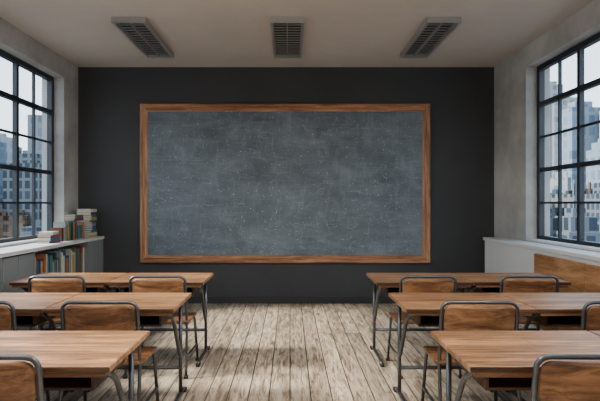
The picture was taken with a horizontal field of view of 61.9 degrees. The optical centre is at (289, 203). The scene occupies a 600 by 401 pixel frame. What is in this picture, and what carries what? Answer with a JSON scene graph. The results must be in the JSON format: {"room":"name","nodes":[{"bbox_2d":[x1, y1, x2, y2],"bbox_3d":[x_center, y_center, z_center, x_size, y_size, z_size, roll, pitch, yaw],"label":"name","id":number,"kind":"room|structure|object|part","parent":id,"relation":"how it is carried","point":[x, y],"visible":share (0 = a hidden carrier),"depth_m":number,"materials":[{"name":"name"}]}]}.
{"room":"classroom","nodes":[
{"label":"classroom","id":0,"kind":"room"},
{"bbox_2d":[0,17,77,247],"bbox_3d":[-3.200,-0.270,2.300,0.300,3.400,9.800,0,0,0],"label":"wall","id":1,"kind":"structure","parent":0,"point":[14,41],"depth_m":6.75,"materials":[{"name":"paint"}]},
{"bbox_2d":[0,238,37,246],"bbox_3d":[-3.115,0.440,5.050,0.130,0.020,3.396,0,0,0],"label":"trim","id":2,"kind":"structure","parent":1,"relation":"attached to","point":[35,239],"depth_m":5.67,"materials":[{"name":"white paint"}]},
{"bbox_2d":[0,63,51,236],"bbox_3d":[-3.220,-0.630,5.050,0.060,2.040,3.280,0,0,0],"label":"bars","id":3,"kind":"object","parent":1,"relation":"attached to","point":[14,97],"visible":0.94,"depth_m":5.86,"materials":[{"name":"metal"}]},
{"bbox_2d":[0,49,53,242],"bbox_3d":[-3.220,-0.630,5.050,0.070,2.160,3.400,0,0,0],"label":"frame","id":4,"kind":"object","parent":1,"relation":"attached to","point":[5,55],"visible":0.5,"depth_m":6.69,"materials":[{"name":"metal"}]},
{"bbox_2d":[78,67,493,295],"bbox_3d":[-0.055,-0.270,7.350,6.590,3.400,0.300,0,0,0],"label":"wall","id":5,"kind":"structure","parent":0,"point":[460,99],"depth_m":7.20,"materials":[{"name":"grey paint"}]},
{"bbox_2d":[140,104,429,262],"bbox_3d":[-0.070,-0.295,7.171,4.160,2.280,0.055,0,0,0],"label":"chalkboard","id":6,"kind":"object","parent":5,"relation":"attached to","point":[220,183],"visible":1,"depth_m":7.17,"materials":[{"name":"stone"}]},
{"bbox_3d":[-2.094,-0.295,7.171,0.112,2.280,0.055,0,0,0],"label":"frame","id":7,"kind":"part","parent":6,"relation":"part of","materials":[{"name":"brown wood"}]},
{"bbox_3d":[-0.070,-1.379,7.171,4.160,0.112,0.055,0,0,0],"label":"frame","id":8,"kind":"part","parent":6,"relation":"part of","materials":[{"name":"brown wood"}]},
{"bbox_3d":[-0.070,0.789,7.171,4.160,0.112,0.055,0,0,0],"label":"frame","id":9,"kind":"part","parent":6,"relation":"part of","materials":[{"name":"brown wood"}]},
{"bbox_3d":[1.954,-0.295,7.171,0.112,2.280,0.055,0,0,0],"label":"frame","id":10,"kind":"part","parent":6,"relation":"part of","materials":[{"name":"brown wood"}]},
{"bbox_2d":[184,296,395,303],"bbox_3d":[-0.055,1.380,7.191,5.990,0.100,0.018,0,0,0],"label":"baseboard","id":11,"kind":"structure","parent":5,"relation":"attached to","point":[193,299],"depth_m":7.18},
{"bbox_2d":[35,304,539,400],"bbox_3d":[-0.055,1.530,2.300,6.590,0.200,10.400,0,0,0],"label":"floor","id":12,"kind":"structure","parent":0,"point":[257,352],"depth_m":4.54,"materials":[{"name":"brown wood"}]},
{"bbox_2d":[0,354,44,400],"bbox_3d":[-1.221,1.012,2.155,0.544,0.836,0.504,0,0,1],"label":"chair","id":13,"kind":"object","parent":12,"relation":"on","point":[19,380],"visible":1,"depth_m":1.97,"materials":[{"name":"brown wood"}]},
{"bbox_3d":[-1.225,0.715,1.972,0.432,0.190,0.061,0,0,1],"label":"backrest","id":14,"kind":"part","parent":13,"relation":"part of","materials":[{"name":"brown wood"}]},
{"bbox_2d":[0,301,49,400],"bbox_3d":[-1.930,1.012,3.245,0.544,0.836,0.504,0,0,0],"label":"chair","id":15,"kind":"object","parent":12,"relation":"on","point":[7,316],"visible":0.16,"depth_m":3.07,"materials":[{"name":"brown wood"}]},
{"bbox_3d":[-1.931,0.715,3.062,0.432,0.190,0.061,0,0,0],"label":"backrest","id":16,"kind":"part","parent":15,"relation":"part of","materials":[{"name":"brown wood"}]},
{"bbox_2d":[0,293,80,400],"bbox_3d":[-2.025,1.055,3.545,0.844,0.750,0.610,0,0,0],"label":"school desk","id":17,"kind":"object","parent":12,"relation":"on","point":[29,307],"visible":0.39,"depth_m":3.49,"materials":[{"name":"brown wood"}]},
{"bbox_3d":[-2.025,1.070,3.558,0.759,0.719,0.536,0,0,0],"label":"steel frame","id":18,"kind":"part","parent":17,"relation":"part of","materials":[{"name":"grey metal"}]},
{"bbox_2d":[0,236,103,330],"bbox_3d":[-2.858,0.945,3.890,0.377,0.970,6.621,0,0,0],"label":"bookcase","id":19,"kind":"object","parent":12,"relation":"on","point":[82,255],"visible":0.38,"depth_m":5.68,"materials":[{"name":"painted wood"}]},
{"bbox_2d":[0,236,103,257],"bbox_3d":[-2.858,0.480,3.888,0.377,0.040,6.616,0,0,0],"label":"countertop","id":20,"kind":"structure","parent":19,"relation":"on","point":[31,247],"depth_m":5.42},
{"bbox_2d":[35,246,83,328],"bbox_3d":[-2.828,0.952,5.961,0.216,0.793,1.342,0,0,0],"label":"books","id":21,"kind":"object","parent":19,"relation":"on","point":[70,259],"depth_m":5.99,"materials":[{"name":"paper"}]},
{"bbox_2d":[37,209,96,243],"bbox_3d":[-2.840,0.265,6.462,0.230,0.391,1.306,0,0,0],"label":"stacked books","id":22,"kind":"object","parent":19,"relation":"on","point":[82,224],"visible":1,"depth_m":6.49,"materials":[{"name":"paper"}]},
{"bbox_2d":[28,275,85,330],"bbox_3d":[-1.941,1.012,4.335,0.544,0.836,0.504,0,0,1],"label":"chair","id":23,"kind":"object","parent":12,"relation":"on","point":[36,285],"visible":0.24,"depth_m":4.14,"materials":[{"name":"brown wood"}]},
{"bbox_3d":[-1.940,0.993,4.370,0.520,0.039,0.410,0,0,1],"label":"seat","id":24,"kind":"part","parent":23,"relation":"part of","materials":[{"name":"brown wood"}]},
{"bbox_3d":[-1.944,0.715,4.152,0.432,0.190,0.061,0,0,1],"label":"backrest","id":25,"kind":"part","parent":23,"relation":"part of","materials":[{"name":"brown wood"}]},
{"bbox_2d":[9,273,126,330],"bbox_3d":[-2.025,1.055,4.655,0.844,0.750,0.610,0,0,0],"label":"school desk","id":26,"kind":"object","parent":12,"relation":"on","point":[95,282],"visible":0.23,"depth_m":4.56,"materials":[{"name":"brown wood"}]},
{"bbox_3d":[-2.025,1.070,4.668,0.759,0.719,0.536,0,0,0],"label":"steel frame","id":27,"kind":"part","parent":26,"relation":"part of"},
{"bbox_2d":[0,331,149,400],"bbox_3d":[-1.175,1.055,2.395,0.844,0.750,0.610,0,0,0],"label":"school desk","id":28,"kind":"object","parent":12,"relation":"on","point":[69,360],"visible":0.94,"depth_m":2.34,"materials":[{"name":"brown wood"}]},
{"bbox_3d":[-1.175,1.070,2.408,0.759,0.719,0.536,0,0,0],"label":"steel frame","id":29,"kind":"part","parent":28,"relation":"part of","materials":[{"name":"grey metal"}]},
{"bbox_2d":[58,301,159,400],"bbox_3d":[-1.170,1.012,3.245,0.544,0.836,0.504,0,0,0],"label":"chair","id":30,"kind":"object","parent":12,"relation":"on","point":[75,317],"visible":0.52,"depth_m":3.06,"materials":[{"name":"brown wood"}]},
{"bbox_3d":[-1.170,0.715,3.062,0.432,0.190,0.061,0,0,0],"label":"backrest","id":31,"kind":"part","parent":30,"relation":"part of","materials":[{"name":"brown wood"}]},
{"bbox_3d":[-1.170,0.993,3.280,0.520,0.039,0.410,0,0,0],"label":"seat","id":32,"kind":"part","parent":30,"relation":"part of","materials":[{"name":"brown wood"}]},
{"bbox_2d":[44,293,191,400],"bbox_3d":[-1.175,1.055,3.545,0.844,0.750,0.610,0,0,0],"label":"school desk","id":33,"kind":"object","parent":12,"relation":"on","point":[155,309],"visible":0.57,"depth_m":3.56,"materials":[{"name":"brown wood"}]},
{"bbox_3d":[-1.175,1.070,3.558,0.759,0.719,0.536,0,0,0],"label":"steel frame","id":34,"kind":"part","parent":33,"relation":"part of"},
{"bbox_2d":[107,273,213,366],"bbox_3d":[-1.175,1.055,4.655,0.844,0.750,0.610,0,0,0],"label":"school desk","id":35,"kind":"object","parent":12,"relation":"on","point":[195,281],"visible":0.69,"depth_m":4.66,"materials":[{"name":"brown wood"}]},
{"bbox_2d":[123,275,198,378],"bbox_3d":[-1.100,1.012,4.335,0.544,0.836,0.504,0,0,1],"label":"chair","id":36,"kind":"object","parent":12,"relation":"on","point":[138,285],"visible":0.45,"depth_m":4.15,"materials":[{"name":"brown wood"}]},
{"bbox_3d":[-1.102,0.715,4.152,0.432,0.190,0.061,0,0,1],"label":"backrest","id":37,"kind":"part","parent":36,"relation":"part of","materials":[{"name":"brown wood"}]},
{"bbox_3d":[-1.100,0.993,4.370,0.520,0.039,0.410,0,0,1],"label":"seat","id":38,"kind":"part","parent":36,"relation":"part of","materials":[{"name":"brown wood"}]},
{"bbox_2d":[366,273,472,366],"bbox_3d":[1.175,1.055,4.655,0.844,0.750,0.610,0,0,0],"label":"school desk","id":39,"kind":"object","parent":12,"relation":"on","point":[387,283],"visible":0.5,"depth_m":4.69,"materials":[{"name":"brown wood"}]},
{"bbox_2d":[386,275,461,378],"bbox_3d":[1.150,1.012,4.335,0.544,0.836,0.504,0,0,0],"label":"chair","id":40,"kind":"object","parent":12,"relation":"on","point":[408,285],"visible":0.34,"depth_m":4.15,"materials":[{"name":"brown wood"}]},
{"bbox_3d":[1.150,0.993,4.370,0.520,0.039,0.410,0,0,0],"label":"seat","id":41,"kind":"part","parent":40,"relation":"part of","materials":[{"name":"brown wood"}]},
{"bbox_3d":[1.152,0.715,4.152,0.432,0.190,0.061,0,0,0],"label":"backrest","id":42,"kind":"part","parent":40,"relation":"part of","materials":[{"name":"brown wood"}]},
{"bbox_2d":[388,293,535,400],"bbox_3d":[1.175,1.055,3.545,0.844,0.750,0.610,0,0,0],"label":"school desk","id":43,"kind":"object","parent":12,"relation":"on","point":[423,309],"visible":0.62,"depth_m":3.56,"materials":[{"name":"brown wood"}]},
{"bbox_2d":[421,301,521,400],"bbox_3d":[1.169,1.012,3.245,0.544,0.836,0.504,0,0,1],"label":"chair","id":44,"kind":"object","parent":12,"relation":"on","point":[504,317],"visible":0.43,"depth_m":3.06,"materials":[{"name":"brown wood"}]},
{"bbox_3d":[1.170,0.993,3.280,0.520,0.039,0.410,0,0,1],"label":"seat","id":45,"kind":"part","parent":44,"relation":"part of","materials":[{"name":"brown wood"}]},
{"bbox_3d":[1.165,0.715,3.062,0.432,0.190,0.061,0,0,1],"label":"backrest","id":46,"kind":"part","parent":44,"relation":"part of","materials":[{"name":"brown wood"}]},
{"bbox_2d":[453,273,570,330],"bbox_3d":[2.025,1.055,4.655,0.844,0.750,0.610,0,0,0],"label":"school desk","id":47,"kind":"object","parent":12,"relation":"on","point":[482,282],"visible":0.16,"depth_m":4.57,"materials":[{"name":"brown wood"}]},
{"bbox_3d":[2.025,1.070,4.668,0.759,0.719,0.536,0,0,0],"label":"steel frame","id":48,"kind":"part","parent":47,"relation":"part of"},
{"bbox_2d":[430,331,599,400],"bbox_3d":[1.175,1.055,2.395,0.844,0.750,0.610,0,0,0],"label":"school desk","id":49,"kind":"object","parent":12,"relation":"on","point":[496,360],"visible":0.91,"depth_m":2.34,"materials":[{"name":"brown wood"}]},
{"bbox_3d":[1.175,1.070,2.408,0.759,0.719,0.536,0,0,0],"label":"steel frame","id":50,"kind":"part","parent":49,"relation":"part of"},
{"bbox_2d":[499,275,558,330],"bbox_3d":[1.999,1.012,4.335,0.544,0.836,0.504,0,0,1],"label":"chair","id":51,"kind":"object","parent":12,"relation":"on","point":[509,285],"visible":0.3,"depth_m":4.14,"materials":[{"name":"brown wood"}]},
{"bbox_3d":[2.000,0.993,4.370,0.520,0.039,0.410,0,0,1],"label":"seat","id":52,"kind":"part","parent":51,"relation":"part of","materials":[{"name":"brown wood"}]},
{"bbox_3d":[1.995,0.715,4.152,0.432,0.190,0.061,0,0,1],"label":"backrest","id":53,"kind":"part","parent":51,"relation":"part of","materials":[{"name":"brown wood"}]},
{"bbox_2d":[483,237,599,330],"bbox_3d":[2.801,0.945,3.775,0.272,0.970,6.350,0,0,0],"label":"base cabinet","id":54,"kind":"object","parent":12,"relation":"on","point":[581,268],"visible":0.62,"depth_m":5.21,"materials":[{"name":"brown wood"}]},
{"bbox_2d":[483,237,599,261],"bbox_3d":[2.808,0.480,3.775,0.257,0.040,6.350,0,0,0],"label":"countertop","id":55,"kind":"structure","parent":54,"relation":"on","point":[590,255],"depth_m":5.29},
{"bbox_2d":[499,293,599,400],"bbox_3d":[2.025,1.055,3.545,0.844,0.750,0.610,0,0,0],"label":"school desk","id":56,"kind":"object","parent":12,"relation":"on","point":[552,309],"visible":0.5,"depth_m":3.48,"materials":[{"name":"brown wood"}]},
{"bbox_3d":[2.025,1.070,3.558,0.759,0.719,0.536,0,0,0],"label":"steel frame","id":57,"kind":"part","parent":56,"relation":"part of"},
{"bbox_2d":[531,354,599,400],"bbox_3d":[1.214,1.012,2.155,0.544,0.836,0.504,0,0,1],"label":"chair","id":58,"kind":"object","parent":12,"relation":"on","point":[558,380],"visible":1,"depth_m":1.97,"materials":[{"name":"brown wood"}]},
{"bbox_2d":[580,301,599,331],"bbox_3d":[2.040,1.012,3.245,0.544,0.836,0.504,0,0,0],"label":"chair","id":59,"kind":"object","parent":12,"relation":"on","point":[590,319],"visible":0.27,"depth_m":3.06,"materials":[{"name":"brown wood"}]},
{"bbox_3d":[2.040,0.715,3.062,0.432,0.190,0.061,0,0,0],"label":"backrest","id":60,"kind":"part","parent":59,"relation":"part of","materials":[{"name":"brown wood"}]},
{"bbox_2d":[589,331,599,335],"bbox_3d":[2.025,1.055,2.395,0.844,0.750,0.610,0,0,0],"label":"school desk","id":61,"kind":"object","parent":12,"relation":"on","point":[593,332],"visible":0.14,"depth_m":2.65,"materials":[{"name":"brown wood"}]},
{"bbox_2d":[0,0,593,66],"bbox_3d":[-0.055,-2.070,2.300,6.590,0.200,10.400,0,0,0],"label":"ceiling","id":62,"kind":"structure","parent":0,"point":[199,33],"depth_m":5.58,"materials":[{"name":"paint"}]},
{"bbox_2d":[111,17,173,57],"bbox_3d":[-1.700,-1.940,5.910,0.360,0.060,1.300,0,0,0],"label":"ceiling vent","id":63,"kind":"object","parent":62,"relation":"attached to","point":[139,31],"depth_m":5.78,"materials":[{"name":"grey metal"}]},
{"bbox_2d":[270,17,303,57],"bbox_3d":[-0.030,-1.940,5.910,0.360,0.060,1.300,0,0,0],"label":"ceiling vent","id":64,"kind":"object","parent":62,"relation":"attached to","point":[286,32],"depth_m":5.78,"materials":[{"name":"grey metal"}]},
{"bbox_2d":[400,17,460,57],"bbox_3d":[1.620,-1.940,5.910,0.360,0.060,1.300,0,0,0],"label":"ceiling vent","id":65,"kind":"object","parent":62,"relation":"attached to","point":[433,31],"depth_m":5.78,"materials":[{"name":"grey metal"}]},
{"bbox_2d":[494,0,599,252],"bbox_3d":[3.090,-0.270,2.300,0.300,3.400,9.800,0,0,0],"label":"wall","id":66,"kind":"structure","parent":0,"point":[515,78],"depth_m":6.32,"materials":[{"name":"paint"}]},
{"bbox_2d":[526,239,599,250],"bbox_3d":[3.005,0.440,4.530,0.130,0.020,3.396,0,0,0],"label":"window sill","id":67,"kind":"structure","parent":66,"relation":"attached to","point":[535,240],"depth_m":5.35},
{"bbox_2d":[537,32,599,246],"bbox_3d":[3.110,-0.630,4.530,0.070,2.160,3.400,0,0,0],"label":"frame","id":68,"kind":"object","parent":66,"relation":"attached to","point":[594,39],"visible":0.9,"depth_m":6.17,"materials":[{"name":"metal"}]},
{"bbox_2d":[540,49,599,240],"bbox_3d":[3.110,-0.630,4.530,0.060,2.040,3.280,0,0,0],"label":"bars","id":69,"kind":"object","parent":66,"relation":"attached to","point":[581,87],"visible":1,"depth_m":5.34,"materials":[{"name":"metal"}]},
{"label":"outside","id":70,"kind":"structure","parent":0,"visible":0},
{"bbox_3d":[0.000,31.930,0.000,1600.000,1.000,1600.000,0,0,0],"label":"ground","id":71,"kind":"structure","parent":70,"visible":0},
{"bbox_2d":[0,201,3,211],"bbox_3d":[-62.287,11.516,101.722,7.881,39.828,6.910,0,0,4],"label":"office building","id":72,"kind":"structure","parent":71,"relation":"on","point":[1,205],"depth_m":103.03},
{"bbox_2d":[0,142,5,200],"bbox_3d":[-95.330,4.818,156.258,6.881,53.223,10.175,0,0,9],"label":"office building","id":73,"kind":"structure","parent":71,"relation":"on","point":[2,145],"depth_m":159.02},
{"bbox_2d":[0,133,11,162],"bbox_3d":[-102.134,3.572,172.472,9.866,55.715,9.108,0,0,10],"label":"office building","id":74,"kind":"structure","parent":71,"relation":"on","point":[3,137],"depth_m":172.49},
{"bbox_2d":[0,210,29,238],"bbox_3d":[-57.311,16.313,103.046,6.330,30.233,4.506,0,0,-13],"label":"office building","id":75,"kind":"structure","parent":71,"relation":"on","point":[5,219],"depth_m":100.93,"materials":[{"name":"beige concrete"}]},
{"bbox_2d":[3,153,41,225],"bbox_3d":[-55.973,10.349,108.630,7.910,42.163,8.008,0,0,5],"label":"office building","id":76,"kind":"structure","parent":71,"relation":"on","point":[25,160],"depth_m":104.62,"materials":[{"name":"grey concrete"}]},
{"bbox_2d":[21,220,41,235],"bbox_3d":[-30.766,16.551,63.914,5.335,29.757,4.440,0,0,-10],"label":"office building","id":77,"kind":"structure","parent":71,"relation":"on","point":[25,231],"depth_m":61.55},
{"bbox_2d":[27,114,41,152],"bbox_3d":[-134.242,-8.343,277.120,17.059,79.547,13.357,0,0,-13],"label":"office building","id":78,"kind":"structure","parent":71,"relation":"on","point":[29,117],"depth_m":269.06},
{"bbox_2d":[36,116,41,153],"bbox_3d":[-76.447,1.129,161.353,8.641,60.602,5.505,0,0,-6],"label":"office building","id":79,"kind":"structure","parent":71,"relation":"on","point":[38,118],"depth_m":158.29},
{"bbox_2d":[550,209,557,236],"bbox_3d":[33.979,16.025,67.858,4.460,30.809,6.306,0,0,10],"label":"office building","id":80,"kind":"structure","parent":71,"relation":"on","point":[553,221],"depth_m":64.66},
{"bbox_2d":[550,81,562,178],"bbox_3d":[141.623,-17.482,274.642,10.565,97.824,12.942,0,0,6],"label":"office building","id":81,"kind":"structure","parent":71,"relation":"on","point":[553,84],"depth_m":268.27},
{"bbox_2d":[550,189,563,206],"bbox_3d":[83.415,13.360,161.269,8.434,36.140,6.063,0,0,-10],"label":"office building","id":82,"kind":"structure","parent":71,"relation":"on","point":[552,191],"depth_m":160.23,"materials":[{"name":"grey concrete"}]},
{"bbox_2d":[552,208,563,215],"bbox_3d":[58.836,16.114,111.093,6.990,30.631,6.616,0,0,2],"label":"office building","id":83,"kind":"structure","parent":71,"relation":"on","point":[552,208],"depth_m":109.11,"materials":[{"name":"grey concrete"}]},
{"bbox_2d":[550,171,570,192],"bbox_3d":[95.618,10.112,173.635,5.824,42.636,9.193,0,0,-10],"label":"office building","id":84,"kind":"structure","parent":71,"relation":"on","point":[566,181],"depth_m":171.15,"materials":[{"name":"white"}]},
{"bbox_2d":[552,97,576,177],"bbox_3d":[147.437,-12.951,271.370,12.011,88.762,15.909,0,0,11],"label":"office building","id":85,"kind":"structure","parent":71,"relation":"on","point":[565,101],"depth_m":264.63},
{"bbox_2d":[551,189,592,207],"bbox_3d":[63.799,14.021,111.125,7.552,34.818,7.303,0,0,-9],"label":"office building","id":86,"kind":"structure","parent":71,"relation":"on","point":[567,196],"depth_m":110.05,"materials":[{"name":"grey concrete"}]},
{"bbox_2d":[555,180,599,241],"bbox_3d":[36.768,14.158,64.492,4.714,34.544,5.796,0,0,1],"label":"office building","id":87,"kind":"structure","parent":71,"relation":"on","point":[569,220],"depth_m":62.47,"materials":[{"name":"grey concrete"}]},
{"bbox_2d":[562,101,599,189],"bbox_3d":[99.633,-1.724,171.872,10.143,66.308,6.993,0,0,-4],"label":"office building","id":88,"kind":"structure","parent":71,"relation":"on","point":[591,114],"depth_m":168.54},
{"bbox_2d":[588,182,590,193],"bbox_3d":[65.789,13.328,109.725,5.151,36.205,4.775,0,0,-9],"label":"office building","id":89,"kind":"structure","parent":71,"relation":"on","point":[589,183],"depth_m":109.53,"materials":[{"name":"brown concrete"}]},
{"bbox_2d":[584,183,599,231],"bbox_3d":[63.763,13.596,99.137,7.695,35.668,7.091,0,0,3],"label":"office building","id":90,"kind":"structure","parent":71,"relation":"on","point":[592,210],"depth_m":99.03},
{"bbox_2d":[586,138,599,193],"bbox_3d":[93.868,3.740,149.303,5.485,55.380,8.796,0,0,-3],"label":"office building","id":91,"kind":"structure","parent":71,"relation":"on","point":[592,172],"depth_m":150.41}
]}

